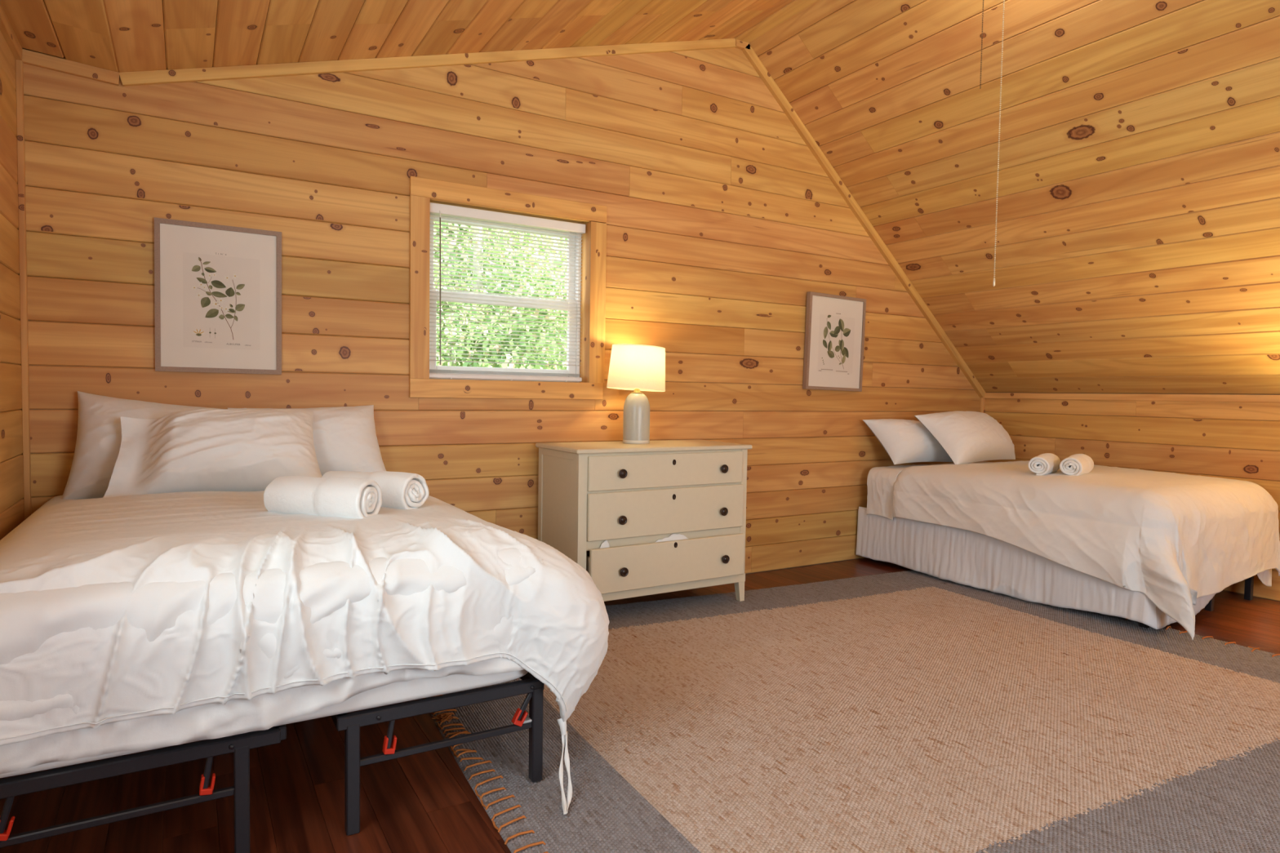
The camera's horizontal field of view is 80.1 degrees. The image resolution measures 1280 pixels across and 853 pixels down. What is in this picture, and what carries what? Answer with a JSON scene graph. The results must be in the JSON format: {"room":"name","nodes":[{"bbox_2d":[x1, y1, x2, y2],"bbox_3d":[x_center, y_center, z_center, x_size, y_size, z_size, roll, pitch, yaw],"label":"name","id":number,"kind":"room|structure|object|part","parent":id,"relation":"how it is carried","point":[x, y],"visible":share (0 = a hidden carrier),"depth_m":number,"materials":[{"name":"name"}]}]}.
{"room":"attic bedroom","nodes":[
{"label":"attic bedroom","id":0,"kind":"room"},
{"bbox_2d":[0,30,24,540],"bbox_3d":[-1.095,-0.144,0.604,0.120,2.620,5.970,-1,3,-31],"label":"wall","id":1,"kind":"structure","parent":0,"point":[11,477],"depth_m":2.88,"materials":[{"name":"brown wood"}]},
{"bbox_2d":[0,3,22,60],"bbox_3d":[-1.004,-1.355,0.571,0.022,0.050,5.727,-1,3,-31],"label":"trim","id":2,"kind":"structure","parent":1,"relation":"attached to","point":[6,28],"depth_m":2.85,"materials":[{"name":"brown wood"}]},
{"bbox_2d":[15,59,31,519],"bbox_3d":[-2.494,-0.221,3.089,0.021,2.477,0.024,-1,3,-31],"label":"trim","id":3,"kind":"structure","parent":1,"relation":"attached to","point":[19,64],"depth_m":3.07,"materials":[{"name":"brown wood"}]},
{"bbox_2d":[17,47,981,574],"bbox_3d":[0.138,-0.800,4.713,6.455,3.620,0.119,-1,3,-31],"label":"wall","id":4,"kind":"structure","parent":0,"point":[722,220],"depth_m":4.09,"materials":[{"name":"brown wood"}]},
{"bbox_2d":[22,48,119,85],"bbox_3d":[-2.339,-1.473,3.119,0.344,0.073,0.022,-1,3,-31],"label":"trim","id":5,"kind":"structure","parent":4,"relation":"attached to","point":[29,57],"depth_m":3.11,"materials":[{"name":"brown wood"}]},
{"bbox_2d":[154,217,281,374],"bbox_3d":[-1.891,-0.573,3.432,0.500,0.661,0.020,0,3,-31],"label":"framed print","id":6,"kind":"object","parent":4,"relation":"attached to","point":[218,287],"visible":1,"depth_m":3.42,"materials":[{"name":"white paper"}]},
{"bbox_3d":[-2.096,-0.572,3.309,0.021,0.661,0.020,0,3,-31],"label":"frame rail","id":7,"kind":"part","parent":6,"relation":"part of","materials":[{"name":"grey wood"}]},
{"bbox_3d":[-1.884,-0.892,3.418,0.500,0.021,0.020,0,3,-31],"label":"frame rail","id":8,"kind":"part","parent":6,"relation":"part of","materials":[{"name":"grey wood"}]},
{"bbox_3d":[-1.898,-0.253,3.446,0.500,0.021,0.020,0,3,-31],"label":"frame rail","id":9,"kind":"part","parent":6,"relation":"part of","materials":[{"name":"grey wood"}]},
{"bbox_3d":[-1.685,-0.574,3.555,0.021,0.661,0.020,0,3,-31],"label":"frame rail","id":10,"kind":"part","parent":6,"relation":"part of","materials":[{"name":"grey wood"}]},
{"bbox_2d":[119,38,736,86],"bbox_3d":[-0.792,-1.948,4.017,3.248,0.990,0.022,-1,3,-31],"label":"trim","id":11,"kind":"structure","parent":4,"relation":"attached to","point":[238,72],"depth_m":3.77,"materials":[{"name":"brown wood"}]},
{"bbox_2d":[408,176,606,399],"bbox_3d":[-0.728,-0.715,4.219,1.120,1.117,0.188,-1,3,-31],"label":"window","id":12,"kind":"structure","parent":4,"relation":"in","point":[423,191],"depth_m":4.17,"materials":[{"name":"brown wood"}]},
{"bbox_3d":[-1.124,-0.706,3.885,0.098,0.921,0.020,-1,3,-31],"label":"casing","id":13,"kind":"part","parent":12,"relation":"part of","materials":[{"name":"brown wood"}]},
{"bbox_3d":[-0.764,-0.918,4.272,0.876,0.475,0.024,-1,3,-31],"label":"sash","id":14,"kind":"part","parent":12,"relation":"part of","materials":[{"name":"white plastic"}]},
{"bbox_3d":[-0.756,-0.503,4.265,0.876,0.453,0.026,-1,3,-31],"label":"sash","id":15,"kind":"part","parent":12,"relation":"part of","materials":[{"name":"white plastic"}]},
{"bbox_3d":[-0.760,-0.716,4.268,0.920,0.922,0.070,-1,3,-31],"label":"frame","id":16,"kind":"part","parent":12,"relation":"part of","materials":[{"name":"white plastic"}]},
{"bbox_3d":[-0.698,-0.202,4.166,1.109,0.096,0.020,-1,3,-31],"label":"casing","id":17,"kind":"part","parent":12,"relation":"part of","materials":[{"name":"brown wood"}]},
{"bbox_2d":[429,202,585,382],"bbox_3d":[-0.714,-0.706,4.186,0.902,0.910,0.060,-1,3,-31],"label":"mini blind","id":18,"kind":"object","parent":12,"relation":"attached to","point":[439,209],"visible":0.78,"depth_m":4.18,"materials":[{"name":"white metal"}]},
{"bbox_3d":[-1.002,-0.695,4.030,0.001,0.832,0.027,-1,3,-31],"label":"ladder cord","id":19,"kind":"part","parent":18,"relation":"part of","materials":[{"name":"white fabric"}]},
{"bbox_3d":[-0.729,-0.270,4.216,0.896,0.024,0.028,-1,3,-31],"label":"rail","id":20,"kind":"part","parent":18,"relation":"part of","materials":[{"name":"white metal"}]},
{"bbox_3d":[-0.711,-1.136,4.173,0.902,0.050,0.046,-1,3,-31],"label":"head rail","id":21,"kind":"part","parent":18,"relation":"part of","materials":[{"name":"white metal"}]},
{"bbox_3d":[-0.710,-0.698,4.205,0.001,0.832,0.027,-1,3,-31],"label":"ladder cord","id":22,"kind":"part","parent":18,"relation":"part of","materials":[{"name":"white fabric"}]},
{"bbox_3d":[-0.427,-0.701,4.373,0.001,0.832,0.027,-1,3,-31],"label":"ladder cord","id":23,"kind":"part","parent":18,"relation":"part of","materials":[{"name":"white fabric"}]},
{"bbox_3d":[-0.404,-0.840,4.339,0.007,0.570,0.002,1,2,-9],"label":"lift cord","id":24,"kind":"part","parent":18,"relation":"part of","materials":[{"name":"white fabric"}]},
{"bbox_3d":[-0.677,-1.220,4.125,1.119,0.095,0.020,-1,3,-31],"label":"casing","id":25,"kind":"part","parent":12,"relation":"part of","materials":[{"name":"brown wood"}]},
{"bbox_3d":[-0.248,-0.714,4.407,0.102,0.921,0.020,-1,3,-31],"label":"casing","id":26,"kind":"part","parent":12,"relation":"part of","materials":[{"name":"brown wood"}]},
{"bbox_2d":[735,39,750,49],"bbox_3d":[0.649,-2.427,4.847,0.110,0.040,0.030,-1,3,-31],"label":"trim","id":27,"kind":"structure","parent":4,"relation":"attached to","point":[741,45],"depth_m":4.83,"materials":[{"name":"brown wood"}]},
{"bbox_2d":[802,291,866,391],"bbox_3d":[1.374,-0.588,5.365,0.540,0.664,0.034,1,3,-31],"label":"framed print","id":28,"kind":"object","parent":4,"relation":"attached to","point":[835,325],"visible":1,"depth_m":5.34,"materials":[{"name":"white paper"}]},
{"bbox_3d":[1.152,-0.591,5.231,0.021,0.664,0.034,1,3,-31],"label":"frame rail","id":29,"kind":"part","parent":28,"relation":"part of","materials":[{"name":"grey wood"}]},
{"bbox_3d":[1.362,-0.267,5.378,0.540,0.021,0.034,1,3,-31],"label":"frame rail","id":30,"kind":"part","parent":28,"relation":"part of","materials":[{"name":"grey wood"}]},
{"bbox_3d":[1.387,-0.909,5.351,0.540,0.021,0.034,1,3,-31],"label":"frame rail","id":31,"kind":"part","parent":28,"relation":"part of","materials":[{"name":"grey wood"}]},
{"bbox_3d":[1.597,-0.585,5.498,0.021,0.664,0.034,1,3,-31],"label":"frame rail","id":32,"kind":"part","parent":28,"relation":"part of","materials":[{"name":"grey wood"}]},
{"bbox_2d":[742,43,985,397],"bbox_3d":[1.745,-1.341,5.557,2.570,2.231,0.030,-1,3,-31],"label":"trim","id":33,"kind":"structure","parent":4,"relation":"attached to","point":[750,54],"depth_m":5.42,"materials":[{"name":"brown wood"}]},
{"bbox_2d":[980,398,985,413],"bbox_3d":[2.812,0.366,6.286,0.030,1.198,0.022,-1,3,-31],"label":"trim","id":34,"kind":"structure","parent":4,"relation":"attached to","point":[982,400],"depth_m":6.25,"materials":[{"name":"brown wood"}]},
{"bbox_2d":[0,0,1279,394],"bbox_3d":[1.665,-1.272,2.191,6.461,2.401,5.970,-1,3,-31],"label":"ceiling","id":35,"kind":"structure","parent":0,"point":[1137,246],"depth_m":4.15,"materials":[{"name":"brown wood"}]},
{"bbox_3d":[1.564,-2.297,3.296,0.200,0.136,0.200,-1,3,-31],"label":"ceiling light","id":36,"kind":"object","parent":35,"relation":"attached to","visible":0},
{"bbox_2d":[979,0,983,88],"bbox_3d":[1.497,-1.920,3.317,0.006,0.882,0.005,-1,3,-31],"label":"pull chain","id":37,"kind":"object","parent":36,"relation":"hanging from","point":[983,0],"visible":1,"depth_m":3.33,"materials":[{"name":"metal"}]},
{"bbox_2d":[992,0,1004,286],"bbox_3d":[1.567,-1.486,3.305,0.010,1.746,0.010,-1,3,-31],"label":"pull chain","id":38,"kind":"object","parent":36,"relation":"hanging from","point":[999,126],"visible":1,"depth_m":3.31,"materials":[{"name":"silver metal"}]},
{"bbox_2d":[0,557,1279,852],"bbox_3d":[1.605,1.188,2.284,6.455,0.140,5.970,-1,3,-31],"label":"floor","id":39,"kind":"structure","parent":0,"point":[423,802],"depth_m":2.22,"materials":[{"name":"brown wood"}]},
{"bbox_2d":[0,672,544,852],"bbox_3d":[-1.365,0.892,2.720,1.425,0.322,1.815,-1,3,-31],"label":"platform bed","id":40,"kind":"object","parent":39,"relation":"on","point":[240,744],"visible":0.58,"depth_m":1.90,"materials":[{"name":"black metal"}]},
{"bbox_3d":[-1.220,0.790,1.767,0.700,0.034,0.030,-1,3,-31],"label":"foot rail","id":41,"kind":"part","parent":40,"relation":"part of","materials":[{"name":"black metal"}]},
{"bbox_3d":[-0.997,0.943,1.908,0.034,0.300,0.034,-1,3,-31],"label":"leg","id":42,"kind":"part","parent":40,"relation":"part of","materials":[{"name":"black metal"}]},
{"bbox_2d":[0,669,528,777],"bbox_3d":[-1.365,0.532,2.720,1.410,0.395,1.843,-1,3,-31],"label":"mattress","id":43,"kind":"object","parent":40,"relation":"on","point":[424,687],"visible":0.06,"depth_m":2.07,"materials":[{"name":"white fabric"}]},
{"bbox_2d":[0,495,542,774],"bbox_3d":[-1.361,0.520,2.695,1.476,0.397,1.889,-1,3,-31],"label":"sheet","id":44,"kind":"object","parent":43,"relation":"on","point":[28,619],"visible":0.15,"depth_m":1.82,"materials":[{"name":"white fabric"}]},
{"bbox_2d":[61,391,218,499],"bbox_3d":[-1.997,0.088,3.211,0.748,0.464,0.274,-1,3,-31],"label":"pillow","id":45,"kind":"object","parent":44,"relation":"on","point":[99,435],"visible":0.31,"depth_m":3.05,"materials":[{"name":"white fabric"}]},
{"bbox_2d":[227,404,386,476],"bbox_3d":[-1.516,0.098,3.498,0.734,0.394,0.261,-1,3,-31],"label":"pillow","id":46,"kind":"object","parent":44,"relation":"on","point":[345,438],"visible":0.39,"depth_m":3.50,"materials":[{"name":"white fabric"}]},
{"bbox_2d":[0,490,609,814],"bbox_3d":[-1.156,0.651,2.521,1.769,0.788,1.743,-1,3,-31],"label":"duvet","id":47,"kind":"object","parent":43,"relation":"on","point":[559,634],"visible":0.82,"depth_m":2.00,"materials":[{"name":"white fabric"}]},
{"bbox_2d":[102,408,321,497],"bbox_3d":[-1.698,0.105,3.075,0.799,0.359,0.349,-1,3,-31],"label":"pillow","id":48,"kind":"object","parent":47,"relation":"on","point":[204,449],"visible":0.91,"depth_m":2.98,"materials":[{"name":"white fabric"}]},
{"bbox_2d":[263,475,382,518],"bbox_3d":[-1.016,0.232,2.456,0.389,0.144,0.159,2,3,19],"label":"rolled towel","id":49,"kind":"object","parent":47,"relation":"on","point":[335,496],"visible":0.94,"depth_m":2.40,"materials":[{"name":"white fabric"}]},
{"bbox_2d":[321,471,429,509],"bbox_3d":[-0.954,0.225,2.701,0.388,0.138,0.153,2,3,15],"label":"rolled towel","id":50,"kind":"object","parent":47,"relation":"on","point":[400,490],"visible":0.38,"depth_m":2.64,"materials":[{"name":"white fabric"}]},
{"bbox_3d":[-1.379,0.748,2.716,0.030,0.034,1.795,-1,3,-31],"label":"rail","id":51,"kind":"part","parent":40,"relation":"part of","materials":[{"name":"black metal"}]},
{"bbox_3d":[-1.250,0.746,2.793,0.030,0.034,1.795,-1,3,-31],"label":"rail","id":52,"kind":"part","parent":40,"relation":"part of","materials":[{"name":"black metal"}]},
{"bbox_3d":[-0.771,0.941,2.042,0.034,0.300,0.034,-1,3,-31],"label":"leg","id":53,"kind":"part","parent":40,"relation":"part of","materials":[{"name":"black metal"}]},
{"bbox_3d":[-0.550,0.784,2.166,0.590,0.034,0.030,-1,3,-31],"label":"foot rail","id":54,"kind":"part","parent":40,"relation":"part of","materials":[{"name":"black metal"}]},
{"bbox_3d":[-0.769,0.742,3.080,0.030,0.034,1.795,-1,3,-31],"label":"rail","id":55,"kind":"part","parent":40,"relation":"part of","materials":[{"name":"black metal"}]},
{"bbox_3d":[-0.316,0.930,2.313,0.034,0.288,0.034,-1,3,-31],"label":"leg","id":56,"kind":"part","parent":40,"relation":"part of","materials":[{"name":"black metal"}]},
{"bbox_2d":[535,439,752,601],"bbox_3d":[0.036,0.553,4.283,1.110,0.909,0.582,-1,3,-31],"label":"dresser","id":57,"kind":"object","parent":39,"relation":"on","point":[631,497],"visible":0.94,"depth_m":4.05,"materials":[{"name":"beige paint"}]},
{"bbox_3d":[-0.437,0.507,4.047,0.020,0.763,0.483,-1,3,-31],"label":"panel","id":58,"kind":"part","parent":57,"relation":"part of","materials":[{"name":"beige paint"}]},
{"bbox_3d":[-0.091,0.480,3.907,0.047,0.047,0.026,-1,3,-31],"label":"knob","id":59,"kind":"part","parent":57,"relation":"part of","materials":[{"name":"brown metal"}]},
{"bbox_3d":[-0.089,0.241,3.901,0.047,0.047,0.026,-1,3,-31],"label":"knob","id":60,"kind":"part","parent":57,"relation":"part of","materials":[{"name":"brown metal"}]},
{"bbox_3d":[-0.084,0.744,3.898,0.047,0.047,0.026,-1,4,-31],"label":"knob","id":61,"kind":"part","parent":57,"relation":"part of","materials":[{"name":"brown metal"}]},
{"bbox_2d":[606,343,665,444],"bbox_3d":[-0.024,-0.183,4.330,0.334,0.557,0.334,-1,3,-31],"label":"table lamp","id":62,"kind":"object","parent":57,"relation":"on","point":[637,368],"visible":1,"depth_m":4.22,"materials":[{"name":"beige ceramic"}]},
{"bbox_3d":[-0.015,-0.331,4.327,0.334,0.243,0.334,3,1,-31],"label":"lamp shade","id":63,"kind":"part","parent":62,"relation":"part of","materials":[{"name":"beige fabric"}]},
{"bbox_2d":[600,533,688,548],"bbox_3d":[0.064,0.703,4.040,0.690,0.251,0.019,-1,3,-31],"label":"linens","id":64,"kind":"object","parent":57,"relation":"in","point":[673,536],"visible":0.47,"depth_m":4.09,"materials":[{"name":"white fabric"}]},
{"bbox_3d":[0.158,0.234,4.076,0.975,0.177,0.023,-1,3,-31],"label":"drawer","id":65,"kind":"part","parent":57,"relation":"part of","materials":[{"name":"beige paint"}]},
{"bbox_3d":[0.160,0.454,4.084,0.983,0.242,0.023,-1,3,-31],"label":"drawer","id":66,"kind":"part","parent":57,"relation":"part of","materials":[{"name":"beige paint"}]},
{"bbox_3d":[0.168,0.729,4.076,0.974,0.233,0.023,-1,4,-31],"label":"drawer","id":67,"kind":"part","parent":57,"relation":"part of","materials":[{"name":"beige paint"}]},
{"bbox_3d":[0.466,0.473,4.238,0.047,0.047,0.026,-1,3,-31],"label":"knob","id":68,"kind":"part","parent":57,"relation":"part of","materials":[{"name":"brown metal"}]},
{"bbox_3d":[0.467,0.235,4.232,0.047,0.047,0.026,-1,3,-31],"label":"knob","id":69,"kind":"part","parent":57,"relation":"part of","materials":[{"name":"brown metal"}]},
{"bbox_3d":[0.473,0.736,4.230,0.047,0.047,0.026,-1,4,-31],"label":"knob","id":70,"kind":"part","parent":57,"relation":"part of","materials":[{"name":"brown metal"}]},
{"bbox_3d":[0.571,0.945,4.390,0.045,0.114,0.045,-1,3,-31],"label":"leg","id":71,"kind":"part","parent":57,"relation":"part of","materials":[{"name":"beige paint"}]},
{"bbox_2d":[422,569,1279,852],"bbox_3d":[1.095,1.056,3.274,3.774,0.024,2.976,0,3,-27],"label":"jute rug","id":72,"kind":"object","parent":39,"relation":"on","point":[912,711],"visible":0.81,"depth_m":2.68,"materials":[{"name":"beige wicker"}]},
{"bbox_2d":[871,559,1253,628],"bbox_3d":[2.693,0.834,5.096,1.340,0.362,1.905,-1,3,-31],"label":"platform bed","id":73,"kind":"object","parent":39,"relation":"on","point":[1249,583],"visible":0.09,"depth_m":4.60,"materials":[{"name":"black metal"}]},
{"bbox_2d":[855,506,1271,629],"bbox_3d":[2.687,0.811,5.059,1.415,0.372,2.002,-1,3,-31],"label":"bed skirt","id":74,"kind":"object","parent":73,"relation":"attached to","point":[957,555],"visible":0.61,"depth_m":4.61,"materials":[{"name":"white fabric"}]},
{"bbox_3d":[2.652,0.891,3.994,0.034,0.340,0.034,-1,3,-31],"label":"leg","id":75,"kind":"part","parent":73,"relation":"part of","materials":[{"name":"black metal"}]},
{"bbox_3d":[3.266,0.885,4.360,0.034,0.340,0.034,-1,3,-31],"label":"leg","id":76,"kind":"part","parent":73,"relation":"part of","materials":[{"name":"black metal"}]},
{"bbox_3d":[3.696,0.881,4.616,0.034,0.340,0.034,-1,3,-31],"label":"leg","id":77,"kind":"part","parent":73,"relation":"part of","materials":[{"name":"black metal"}]},
{"bbox_3d":[2.704,0.503,5.086,1.355,0.298,1.945,-1,3,-31],"label":"mattress","id":78,"kind":"object","parent":73,"relation":"on","visible":0},
{"bbox_2d":[866,461,990,520],"bbox_3d":[2.270,0.464,5.714,1.374,0.349,0.261,-1,3,-31],"label":"sheet","id":79,"kind":"object","parent":78,"relation":"on","point":[880,480],"visible":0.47,"depth_m":5.38,"materials":[{"name":"white fabric"}]},
{"bbox_2d":[862,418,952,464],"bbox_3d":[1.993,0.106,5.566,0.740,0.322,0.298,-1,3,-31],"label":"pillow","id":80,"kind":"object","parent":79,"relation":"on","point":[904,441],"visible":0.84,"depth_m":5.44,"materials":[{"name":"white fabric"}]},
{"bbox_2d":[892,460,1279,639],"bbox_3d":[2.802,0.632,4.829,1.503,0.715,1.874,-1,3,-31],"label":"duvet","id":81,"kind":"object","parent":78,"relation":"on","point":[1175,540],"visible":0.91,"depth_m":4.20,"materials":[{"name":"white fabric"}]},
{"bbox_2d":[914,410,1015,464],"bbox_3d":[2.429,0.076,5.582,0.933,0.380,0.367,-1,3,-39],"label":"pillow","id":82,"kind":"object","parent":81,"relation":"on","point":[966,437],"visible":0.99,"depth_m":5.37,"materials":[{"name":"white fabric"}]},
{"bbox_2d":[1027,453,1060,475],"bbox_3d":[2.485,0.234,4.684,0.142,0.128,0.357,3,3,38],"label":"rolled towel","id":83,"kind":"object","parent":81,"relation":"on","point":[1045,464],"visible":1,"depth_m":4.57,"materials":[{"name":"white fabric"}]},
{"bbox_2d":[1059,453,1093,475],"bbox_3d":[2.645,0.237,4.614,0.143,0.132,0.368,3,3,39],"label":"rolled towel","id":84,"kind":"object","parent":81,"relation":"on","point":[1077,464],"visible":0.98,"depth_m":4.50,"materials":[{"name":"white fabric"}]},
{"bbox_2d":[985,392,1279,601],"bbox_3d":[4.336,0.472,3.875,0.121,1.280,5.970,-1,3,-31],"label":"wall","id":85,"kind":"structure","parent":0,"point":[1228,440],"depth_m":5.13,"materials":[{"name":"brown wood"}]},
{"bbox_2d":[981,392,1279,402],"bbox_3d":[4.290,-0.127,3.805,0.023,0.045,5.749,-1,3,-31],"label":"trim","id":86,"kind":"structure","parent":85,"relation":"attached to","point":[1195,397],"depth_m":5.21,"materials":[{"name":"brown wood"}]},
{"label":"outside","id":87,"kind":"structure","parent":0,"visible":0},
{"bbox_3d":[-3.138,-0.662,16.976,40.000,7.423,24.000,-1,3,-31],"label":"hillside","id":88,"kind":"object","parent":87,"visible":0},
{"bbox_2d":[434,226,549,366],"bbox_3d":[-4.161,-3.535,11.358,6.208,10.151,6.930,1,2,-7],"label":"broadleaf tree","id":89,"kind":"object","parent":88,"relation":"on","point":[464,352],"visible":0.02,"depth_m":10.80,"materials":[{"name":"green plant"}]},
{"bbox_2d":[433,222,566,369],"bbox_3d":[-3.893,-4.210,14.474,7.579,10.786,8.242,1,2,-4],"label":"broadleaf tree","id":90,"kind":"object","parent":88,"relation":"on","point":[460,240],"visible":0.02,"depth_m":12.60,"materials":[{"name":"green plant"}]},
{"bbox_2d":[433,222,567,369],"bbox_3d":[-0.987,-3.047,12.287,6.245,9.424,5.926,0,3,-20],"label":"broadleaf tree","id":91,"kind":"object","parent":88,"relation":"on","point":[437,233],"visible":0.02,"depth_m":11.28,"materials":[{"name":"green plant"}]},
{"bbox_2d":[433,221,567,369],"bbox_3d":[-2.034,-1.548,9.311,3.912,8.101,4.338,-1,3,-31],"label":"broadleaf tree","id":92,"kind":"object","parent":88,"relation":"on","point":[435,222],"visible":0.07,"depth_m":8.61,"materials":[{"name":"green plant"}]},
{"bbox_2d":[435,271,565,369],"bbox_3d":[-2.177,0.612,8.279,3.479,4.554,3.388,2,3,30],"label":"leafy shrub","id":93,"kind":"object","parent":88,"relation":"on","point":[437,363],"visible":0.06,"depth_m":8.06,"materials":[{"name":"green plant"}]},
{"bbox_2d":[440,229,567,369],"bbox_3d":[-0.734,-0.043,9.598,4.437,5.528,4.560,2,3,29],"label":"trees","id":94,"kind":"object","parent":88,"relation":"on","point":[537,366],"visible":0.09,"depth_m":8.36,"materials":[{"name":"green plant"}]}
]}

